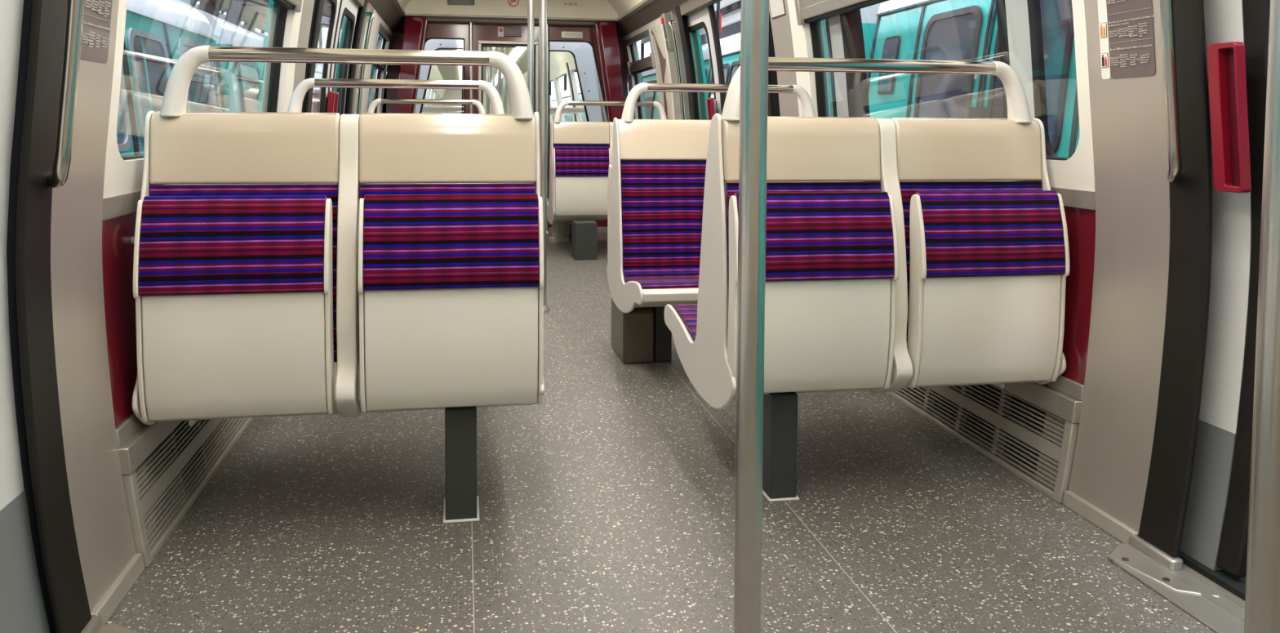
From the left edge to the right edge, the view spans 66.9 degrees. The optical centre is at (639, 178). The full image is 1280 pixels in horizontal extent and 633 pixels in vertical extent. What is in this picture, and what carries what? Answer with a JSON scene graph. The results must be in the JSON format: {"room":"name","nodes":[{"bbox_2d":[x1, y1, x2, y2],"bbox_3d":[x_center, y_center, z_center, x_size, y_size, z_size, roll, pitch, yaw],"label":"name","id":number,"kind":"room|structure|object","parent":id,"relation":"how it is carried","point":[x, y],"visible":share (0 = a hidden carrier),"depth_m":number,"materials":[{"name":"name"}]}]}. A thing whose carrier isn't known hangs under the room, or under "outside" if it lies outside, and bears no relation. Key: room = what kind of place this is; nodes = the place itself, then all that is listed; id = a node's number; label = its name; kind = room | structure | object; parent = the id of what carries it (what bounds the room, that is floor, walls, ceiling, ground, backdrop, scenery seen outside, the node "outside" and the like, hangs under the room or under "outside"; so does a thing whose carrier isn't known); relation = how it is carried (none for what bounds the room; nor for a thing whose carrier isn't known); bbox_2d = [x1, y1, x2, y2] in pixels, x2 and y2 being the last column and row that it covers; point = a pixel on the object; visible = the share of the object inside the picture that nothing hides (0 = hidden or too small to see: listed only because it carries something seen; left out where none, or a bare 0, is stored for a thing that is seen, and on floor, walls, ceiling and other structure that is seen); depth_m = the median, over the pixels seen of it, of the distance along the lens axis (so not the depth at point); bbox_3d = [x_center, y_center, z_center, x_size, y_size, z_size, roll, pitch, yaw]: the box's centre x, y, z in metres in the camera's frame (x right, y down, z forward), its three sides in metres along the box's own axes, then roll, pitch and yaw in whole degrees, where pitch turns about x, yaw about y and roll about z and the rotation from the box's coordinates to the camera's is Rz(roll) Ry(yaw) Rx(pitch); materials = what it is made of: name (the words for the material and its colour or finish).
{"room":"transit interior","nodes":[
{"label":"transit interior","id":0,"kind":"room"},
{"bbox_2d":[8,0,373,629],"bbox_3d":[-1.288,-0.240,3.086,0.260,2.220,11.150,0,3,-10],"label":"wall","id":1,"kind":"structure","parent":0,"point":[93,301],"depth_m":1.95,"materials":[{"name":"beige paint"}]},
{"bbox_2d":[0,0,138,632],"bbox_3d":[-0.843,0.056,0.717,0.245,1.795,2.134,0,3,-10],"label":"door","id":2,"kind":"structure","parent":1,"relation":"in","point":[33,32],"depth_m":1.67,"materials":[{"name":"metal"}]},
{"bbox_2d":[45,0,84,187],"bbox_3d":[-0.979,-0.383,1.696,0.164,0.802,0.081,0,3,-10],"label":"grab bar","id":3,"kind":"object","parent":2,"relation":"attached to","point":[59,175],"visible":1,"depth_m":1.67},
{"bbox_2d":[80,0,112,62],"bbox_3d":[-1.030,-0.455,1.864,0.060,0.454,0.191,0,3,-10],"label":"notice","id":4,"kind":"object","parent":1,"relation":"attached to","point":[96,28],"visible":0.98,"depth_m":1.88,"materials":[{"name":"grey"}]},
{"bbox_2d":[121,417,253,567],"bbox_3d":[-1.283,0.668,3.087,0.096,0.206,2.110,0,3,-10],"label":"air vent","id":5,"kind":"object","parent":1,"relation":"in","point":[161,491],"visible":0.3,"depth_m":2.33,"materials":[{"name":"metal"}]},
{"bbox_2d":[102,0,303,198],"bbox_3d":[-1.257,-0.492,3.029,0.176,0.950,2.121,0,3,-10],"label":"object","id":6,"kind":"structure","parent":1,"relation":"in","point":[123,175],"depth_m":2.18,"materials":[{"name":"beige plastic"}]},
{"bbox_2d":[302,0,367,115],"bbox_3d":[-1.690,-0.207,5.374,0.245,1.795,1.794,0,3,-10],"label":"door","id":7,"kind":"structure","parent":1,"relation":"in","point":[340,101],"depth_m":5.34,"materials":[{"name":"metal"}]},
{"bbox_2d":[356,22,368,93],"bbox_3d":[-1.868,-0.811,6.547,0.072,0.470,0.220,0,3,-10],"label":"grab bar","id":8,"kind":"object","parent":1,"relation":"attached to","point":[366,22],"visible":0.13,"depth_m":6.46,"materials":[{"name":"silver metal"}]},
{"bbox_2d":[356,12,373,115],"bbox_3d":[-1.811,-0.670,6.298,0.170,0.827,0.081,0,3,-10],"label":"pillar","id":9,"kind":"structure","parent":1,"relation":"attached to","point":[371,14],"depth_m":6.26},
{"bbox_2d":[360,8,392,115],"bbox_3d":[-2.094,-0.752,7.629,0.176,0.950,1.876,0,3,-10],"label":"window","id":10,"kind":"structure","parent":1,"relation":"in","point":[380,35],"depth_m":7.75,"materials":[{"name":"clear glass"}]},
{"bbox_2d":[190,0,265,36],"bbox_3d":[-16.040,-3.448,23.355,0.200,8.000,72.000,0,3,-10],"label":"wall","id":11,"kind":"structure","parent":0,"point":[210,6],"depth_m":48.12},
{"bbox_2d":[211,0,741,44],"bbox_3d":[-4.211,-7.035,25.304,28.000,0.700,72.000,0,3,-10],"label":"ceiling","id":12,"kind":"structure","parent":0,"point":[255,11],"depth_m":47.60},
{"bbox_2d":[318,26,644,105],"bbox_3d":[-10.684,-5.492,60.963,24.180,8.000,0.200,0,3,-10],"label":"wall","id":13,"kind":"structure","parent":0,"point":[320,39],"depth_m":61.82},
{"bbox_2d":[386,0,628,233],"bbox_3d":[-1.123,-0.585,8.441,2.199,2.120,0.810,0,3,-10],"label":"wall","id":14,"kind":"structure","parent":0,"point":[424,20],"depth_m":8.20,"materials":[{"name":"laminate"}]},
{"bbox_2d":[447,0,474,5],"bbox_3d":[-1.463,-1.461,7.915,0.220,0.087,0.005,0,3,-10],"label":"name plate","id":15,"kind":"object","parent":14,"relation":"attached to","point":[471,2],"visible":1,"depth_m":7.92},
{"bbox_2d":[478,40,538,113],"bbox_3d":[-1.134,-0.658,8.360,0.516,1.051,0.036,0,3,-10],"label":"window","id":16,"kind":"structure","parent":14,"relation":"in","point":[488,42],"depth_m":8.34,"materials":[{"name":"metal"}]},
{"bbox_2d":[497,26,521,36],"bbox_3d":[-1.118,-1.259,8.314,0.200,0.085,0.006,0,3,-10],"label":"notice","id":17,"kind":"object","parent":14,"relation":"attached to","point":[502,31],"visible":1,"depth_m":8.31,"materials":[{"name":"grey"}]},
{"bbox_2d":[506,0,519,8],"bbox_3d":[-1.045,-1.464,7.991,0.110,0.115,0.004,0,3,-10],"label":"sticker","id":18,"kind":"object","parent":14,"relation":"attached to","point":[510,3],"visible":1,"depth_m":7.99,"materials":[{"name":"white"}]},
{"bbox_2d":[561,31,582,38],"bbox_3d":[-0.590,-1.249,8.412,0.185,0.055,0.004,0,3,-10],"label":"notice","id":19,"kind":"object","parent":14,"relation":"attached to","point":[564,33],"visible":1,"depth_m":8.41,"materials":[{"name":"metal"}]},
{"bbox_2d":[367,0,688,36],"bbox_3d":[-0.184,-1.199,3.258,2.300,0.470,11.200,0,3,-10],"label":"ceiling","id":20,"kind":"structure","parent":0,"point":[633,15],"depth_m":7.43,"materials":[{"name":"metal"}]},
{"bbox_2d":[105,232,1215,632],"bbox_3d":[-0.173,0.800,3.240,2.260,0.060,10.940,0,3,-10],"label":"floor","id":21,"kind":"structure","parent":0,"point":[606,504],"depth_m":2.28,"materials":[{"name":"plastic"}]},
{"bbox_2d":[130,44,544,523],"bbox_3d":[-0.746,0.241,2.544,0.924,1.125,0.834,0,3,-10],"label":"seat","id":22,"kind":"object","parent":21,"relation":"on","point":[285,263],"visible":1,"depth_m":2.20,"materials":[{"name":"beige plastic"}]},
{"bbox_2d":[138,195,326,296],"bbox_3d":[-0.888,0.145,2.127,0.380,0.212,0.068,0,3,-10],"label":"cushion","id":23,"kind":"object","parent":22,"relation":"on","point":[228,245],"depth_m":2.11,"materials":[{"name":"fabric"}]},
{"bbox_2d":[149,183,338,361],"bbox_3d":[-0.903,0.225,2.218,0.407,0.421,0.050,0,3,-10],"label":"cushion","id":24,"kind":"object","parent":22,"relation":"on","point":[331,191],"depth_m":2.23,"materials":[{"name":"purple fabric"}]},
{"bbox_2d":[360,182,535,198],"bbox_3d":[-0.453,0.224,2.300,0.409,0.421,0.050,0,3,-10],"label":"cushion","id":25,"kind":"object","parent":22,"relation":"on","point":[365,188],"depth_m":2.30,"materials":[{"name":"purple fabric"}]},
{"bbox_2d":[362,193,539,290],"bbox_3d":[-0.428,0.143,2.211,0.391,0.212,0.068,0,3,-10],"label":"cushion","id":26,"kind":"object","parent":22,"relation":"on","point":[485,242],"depth_m":2.19,"materials":[{"name":"fabric"}]},
{"bbox_2d":[287,77,504,114],"bbox_3d":[-0.941,0.179,3.647,0.935,1.125,0.834,0,3,-10],"label":"seat","id":27,"kind":"object","parent":21,"relation":"on","point":[298,95],"visible":0.12,"depth_m":3.84,"materials":[{"name":"beige plastic"}]},
{"bbox_2d":[367,97,485,113],"bbox_3d":[-1.569,-0.014,7.072,0.924,1.125,1.006,0,3,-10],"label":"seat","id":28,"kind":"object","parent":21,"relation":"on","point":[375,103],"visible":0.1,"depth_m":6.88,"materials":[{"name":"beige plastic"}]},
{"bbox_2d":[468,21,473,113],"bbox_3d":[-1.431,-0.429,8.206,0.065,1.830,0.065,0,3,-10],"label":"pole","id":29,"kind":"object","parent":21,"relation":"on","point":[470,24],"visible":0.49,"depth_m":8.16,"materials":[{"name":"metal"}]},
{"bbox_2d":[471,521,475,632],"bbox_3d":[-0.277,0.858,1.627,0.002,0.001,7.800,0,3,-10],"label":"trim","id":30,"kind":"structure","parent":21,"relation":"on","point":[471,522],"depth_m":2.01,"materials":[{"name":"silver metal"}]},
{"bbox_2d":[527,0,533,114],"bbox_3d":[-0.638,-0.406,5.663,0.074,2.075,0.074,0,3,-10],"label":"pole","id":31,"kind":"object","parent":21,"relation":"on","point":[530,2],"visible":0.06,"depth_m":5.63,"materials":[{"name":"metal"}]},
{"bbox_2d":[538,0,550,311],"bbox_3d":[-0.489,-0.362,4.879,0.074,2.075,0.074,0,3,-10],"label":"pole","id":32,"kind":"object","parent":21,"relation":"on","point":[542,3],"visible":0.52,"depth_m":4.87,"materials":[{"name":"metal"}]},
{"bbox_2d":[546,23,551,235],"bbox_3d":[-0.798,-0.431,8.320,0.065,1.830,0.065,0,3,-10],"label":"pole","id":33,"kind":"object","parent":21,"relation":"on","point":[548,24],"visible":0.56,"depth_m":8.30,"materials":[{"name":"metal"}]},
{"bbox_2d":[547,220,571,242],"bbox_3d":[-0.572,0.371,7.923,0.372,0.274,0.230,0,3,-10],"label":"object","id":34,"kind":"object","parent":21,"relation":"on","point":[559,228],"visible":0.49,"depth_m":7.84,"materials":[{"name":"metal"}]},
{"bbox_2d":[546,100,666,259],"bbox_3d":[-0.220,-0.019,7.317,0.924,1.125,1.006,0,3,-10],"label":"seat","id":35,"kind":"object","parent":21,"relation":"on","point":[580,157],"visible":0.59,"depth_m":6.99,"materials":[{"name":"beige plastic"}]},
{"bbox_2d":[546,143,606,200],"bbox_3d":[-0.498,-0.032,7.477,0.407,0.482,0.507,0,3,-10],"label":"seat cushion","id":36,"kind":"object","parent":35,"relation":"on","point":[548,197],"depth_m":7.22,"materials":[{"name":"fabric"}]},
{"bbox_2d":[553,143,609,147],"bbox_3d":[-0.424,-0.040,7.070,0.409,0.421,0.050,0,3,-10],"label":"cushion","id":37,"kind":"object","parent":35,"relation":"on","point":[554,144],"depth_m":7.06,"materials":[{"name":"purple fabric"}]},
{"bbox_2d":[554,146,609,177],"bbox_3d":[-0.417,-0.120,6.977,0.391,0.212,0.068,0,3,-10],"label":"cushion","id":38,"kind":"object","parent":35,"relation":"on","point":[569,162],"depth_m":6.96,"materials":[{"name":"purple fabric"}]},
{"bbox_2d":[606,82,815,364],"bbox_3d":[0.393,0.174,3.889,0.944,1.125,0.834,0,3,-10],"label":"seat","id":39,"kind":"object","parent":21,"relation":"on","point":[656,171],"visible":0.48,"depth_m":3.92,"materials":[{"name":"beige plastic"}]},
{"bbox_2d":[620,160,706,288],"bbox_3d":[0.164,0.179,3.725,0.407,0.482,0.507,0,3,-10],"label":"seat cushion","id":40,"kind":"object","parent":39,"relation":"on","point":[662,201],"depth_m":3.91,"materials":[{"name":"purple fabric"}]},
{"bbox_2d":[620,159,706,159],"bbox_3d":[0.091,0.126,4.128,0.409,0.421,0.050,0,3,-10],"label":"cushion","id":41,"kind":"object","parent":39,"relation":"on","point":[620,159],"depth_m":4.09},
{"bbox_2d":[604,288,897,632],"bbox_3d":[0.491,0.855,1.766,0.002,0.001,7.800,0,3,-10],"label":"trim","id":42,"kind":"structure","parent":21,"relation":"on","point":[604,289],"depth_m":2.20,"materials":[{"name":"silver metal"}]},
{"bbox_2d":[733,0,768,632],"bbox_3d":[0.162,-0.164,1.374,0.075,2.075,0.075,0,3,-10],"label":"pole","id":43,"kind":"object","parent":21,"relation":"on","point":[754,22],"visible":1,"depth_m":1.38,"materials":[{"name":"metal"}]},
{"bbox_2d":[663,57,1070,502],"bbox_3d":[0.605,0.236,2.790,0.920,1.125,0.834,0,3,-10],"label":"seat","id":44,"kind":"object","parent":21,"relation":"on","point":[901,252],"visible":0.94,"depth_m":2.44,"materials":[{"name":"beige plastic"}]},
{"bbox_2d":[671,181,728,341],"bbox_3d":[0.345,0.228,2.865,0.407,0.482,0.507,0,3,-10],"label":"seat cushion","id":45,"kind":"object","parent":44,"relation":"on","point":[689,322],"depth_m":2.65,"materials":[{"name":"purple fabric"}]},
{"bbox_2d":[725,182,880,292],"bbox_3d":[0.419,0.220,2.458,0.409,0.421,0.050,0,3,-10],"label":"cushion","id":46,"kind":"object","parent":44,"relation":"on","point":[731,188],"depth_m":2.45,"materials":[{"name":"fabric"}]},
{"bbox_2d":[734,191,894,281],"bbox_3d":[0.426,0.140,2.366,0.391,0.212,0.068,0,3,-10],"label":"cushion","id":47,"kind":"object","parent":44,"relation":"on","point":[811,236],"depth_m":2.35,"materials":[{"name":"fabric"}]},
{"bbox_2d":[899,181,1042,341],"bbox_3d":[0.868,0.219,2.540,0.407,0.421,0.050,0,3,-10],"label":"cushion","id":48,"kind":"object","parent":44,"relation":"on","point":[907,188],"depth_m":2.52,"materials":[{"name":"fabric"}]},
{"bbox_2d":[916,190,1065,277],"bbox_3d":[0.887,0.138,2.450,0.380,0.212,0.068,0,3,-10],"label":"cushion","id":49,"kind":"object","parent":44,"relation":"on","point":[1001,233],"depth_m":2.43,"materials":[{"name":"fabric"}]},
{"bbox_2d":[1244,0,1279,632],"bbox_3d":[0.695,-0.142,1.034,0.075,2.075,0.075,0,3,-10],"label":"pole","id":50,"kind":"object","parent":21,"relation":"on","point":[1262,598],"visible":1,"depth_m":1.04,"materials":[{"name":"metal"}]},
{"bbox_2d":[698,8,741,35],"bbox_3d":[1.615,-2.262,12.636,0.158,0.160,11.500,0,3,-10],"label":"air duct","id":51,"kind":"object","parent":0,"point":[734,16],"visible":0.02,"depth_m":14.03,"materials":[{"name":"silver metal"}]},
{"bbox_2d":[700,0,741,44],"bbox_3d":[7.573,-3.534,27.645,0.200,8.000,72.000,0,3,-10],"label":"wall","id":52,"kind":"structure","parent":0,"point":[735,28],"depth_m":45.57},
{"bbox_2d":[713,0,739,11],"bbox_3d":[1.370,-2.491,12.579,0.256,0.260,11.500,0,3,-10],"label":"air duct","id":53,"kind":"object","parent":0,"point":[723,3],"visible":0.02,"depth_m":13.41,"materials":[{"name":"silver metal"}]},
{"bbox_2d":[632,0,1169,543],"bbox_3d":[0.916,-0.248,3.486,0.260,2.220,11.150,0,3,-10],"label":"wall","id":54,"kind":"structure","parent":0,"point":[1118,233],"depth_m":2.33,"materials":[{"name":"beige paint"}]},
{"bbox_2d":[622,16,675,119],"bbox_3d":[0.070,-0.760,8.022,0.176,0.950,1.876,0,3,-10],"label":"window","id":55,"kind":"structure","parent":54,"relation":"in","point":[648,63],"depth_m":8.15,"materials":[{"name":"clear glass"}]},
{"bbox_2d":[650,22,673,119],"bbox_3d":[0.171,-0.737,7.339,0.117,0.840,0.400,0,3,-10],"label":"pillar","id":56,"kind":"structure","parent":55,"relation":"attached to","point":[656,31],"depth_m":7.31,"materials":[{"name":"beige plastic"}]},
{"bbox_2d":[660,13,674,51],"bbox_3d":[0.198,-1.028,6.814,0.104,0.260,0.090,0,3,-10],"label":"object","id":57,"kind":"object","parent":54,"relation":"attached to","point":[665,18],"visible":0.92,"depth_m":6.77,"materials":[{"name":"grey"}]},
{"bbox_2d":[668,19,684,119],"bbox_3d":[0.274,-0.678,6.677,0.170,0.827,0.081,0,3,-10],"label":"grab bar","id":58,"kind":"object","parent":54,"relation":"attached to","point":[673,21],"visible":0.62,"depth_m":6.63,"materials":[{"name":"metal"}]},
{"bbox_2d":[675,4,870,119],"bbox_3d":[0.554,-0.194,5.414,0.245,1.795,3.120,0,3,-10],"label":"door","id":59,"kind":"structure","parent":54,"relation":"in","point":[845,37],"depth_m":4.19,"materials":[{"name":"metal"}]},
{"bbox_2d":[768,0,786,19],"bbox_3d":[0.636,-0.882,4.576,0.047,0.238,0.200,0,3,-10],"label":"map","id":60,"kind":"object","parent":54,"relation":"attached to","point":[777,6],"visible":1,"depth_m":4.58,"materials":[{"name":"paper"}]},
{"bbox_2d":[786,0,1095,191],"bbox_3d":[0.906,-0.500,3.422,0.176,0.950,2.121,0,3,-10],"label":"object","id":61,"kind":"structure","parent":54,"relation":"in","point":[1077,171],"depth_m":2.58,"materials":[{"name":"beige plastic"}]},
{"bbox_2d":[885,383,1079,502],"bbox_3d":[0.918,0.660,3.487,0.096,0.206,2.110,0,3,-10],"label":"air vent","id":62,"kind":"object","parent":54,"relation":"in","point":[1036,445],"visible":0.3,"depth_m":2.74,"materials":[{"name":"metal"}]},
{"bbox_2d":[1097,0,1155,79],"bbox_3d":[1.107,-0.461,2.231,0.060,0.454,0.191,0,3,-10],"label":"notice","id":63,"kind":"object","parent":54,"relation":"attached to","point":[1126,31],"visible":1,"depth_m":2.24,"materials":[{"name":"grey"}]},
{"bbox_2d":[1099,22,1106,37],"bbox_3d":[1.109,-0.356,2.318,0.004,0.034,0.024,0,3,-10],"label":"picture","id":64,"kind":"object","parent":63,"relation":"attached to","point":[1103,25],"depth_m":2.32,"materials":[{"name":"orange"}]},
{"bbox_2d":[1101,52,1108,67],"bbox_3d":[1.115,-0.284,2.324,0.004,0.034,0.024,0,3,-10],"label":"picture","id":65,"kind":"object","parent":63,"relation":"attached to","point":[1104,55],"depth_m":2.32,"materials":[{"name":"red"}]},
{"bbox_2d":[995,0,1270,632],"bbox_3d":[1.342,0.050,1.079,0.245,1.795,3.675,0,3,-10],"label":"door","id":66,"kind":"structure","parent":54,"relation":"in","point":[1189,547],"depth_m":2.06,"materials":[{"name":"metal"}]},
{"bbox_2d":[1160,0,1182,182],"bbox_3d":[1.115,-0.391,2.077,0.164,0.802,0.081,0,3,-10],"label":"grab bar","id":67,"kind":"object","parent":66,"relation":"attached to","point":[1166,8],"visible":1,"depth_m":2.06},
{"bbox_3d":[-4.259,0.533,25.723,28.000,0.060,72.000,0,3,-10],"label":"floor","id":68,"kind":"structure","parent":0,"visible":0},
{"bbox_2d":[116,0,226,156],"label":"window","id":69,"kind":"structure","parent":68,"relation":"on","point":[157,33],"depth_m":4.87,"materials":[{"name":"clear glass"}]},
{"bbox_2d":[179,0,190,4],"bbox_3d":[-3.796,-0.134,6.127,1.810,2.040,0.296,0,3,-10],"label":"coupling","id":70,"kind":"object","parent":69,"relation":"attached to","point":[188,2],"visible":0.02,"depth_m":6.17,"materials":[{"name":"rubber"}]},
{"bbox_2d":[195,8,335,112],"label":"window","id":71,"kind":"structure","parent":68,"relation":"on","point":[241,80],"depth_m":6.74,"materials":[{"name":"clear glass"}]},
{"bbox_2d":[382,39,602,123],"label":"window","id":72,"kind":"structure","parent":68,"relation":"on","point":[566,57],"depth_m":12.03,"materials":[{"name":"clear glass"}]},
{"bbox_2d":[509,52,521,59],"bbox_3d":[-2.057,-2.005,15.902,0.140,0.020,1.400,0,3,-10],"label":"ceiling light","id":73,"kind":"object","parent":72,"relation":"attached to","point":[513,55],"depth_m":15.66,"materials":[{"name":"white plastic"}]},
{"bbox_2d":[513,47,526,53],"bbox_3d":[-1.771,-1.916,14.330,0.140,0.020,1.400,0,3,-10],"label":"ceiling light","id":74,"kind":"object","parent":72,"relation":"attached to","point":[516,50],"depth_m":14.45,"materials":[{"name":"white plastic"}]},
{"bbox_2d":[550,2,880,121],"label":"window","id":75,"kind":"structure","parent":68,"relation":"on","point":[730,45],"depth_m":8.98,"materials":[{"name":"clear glass"}]},
{"bbox_2d":[866,0,1079,157],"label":"window","id":76,"kind":"structure","parent":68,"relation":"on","point":[905,29],"depth_m":4.64,"materials":[{"name":"glass"}]},
{"bbox_3d":[0.415,-5.145,8.947,0.260,2.190,3.300,0,3,-10],"label":"lamp","id":77,"kind":"object","parent":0,"visible":0},
{"bbox_2d":[707,1,721,98],"bbox_3d":[0.579,-1.388,7.493,0.123,5.050,0.112,0,3,-10],"label":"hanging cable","id":78,"kind":"object","parent":77,"relation":"hanging from","point":[718,15],"visible":0.12,"depth_m":7.46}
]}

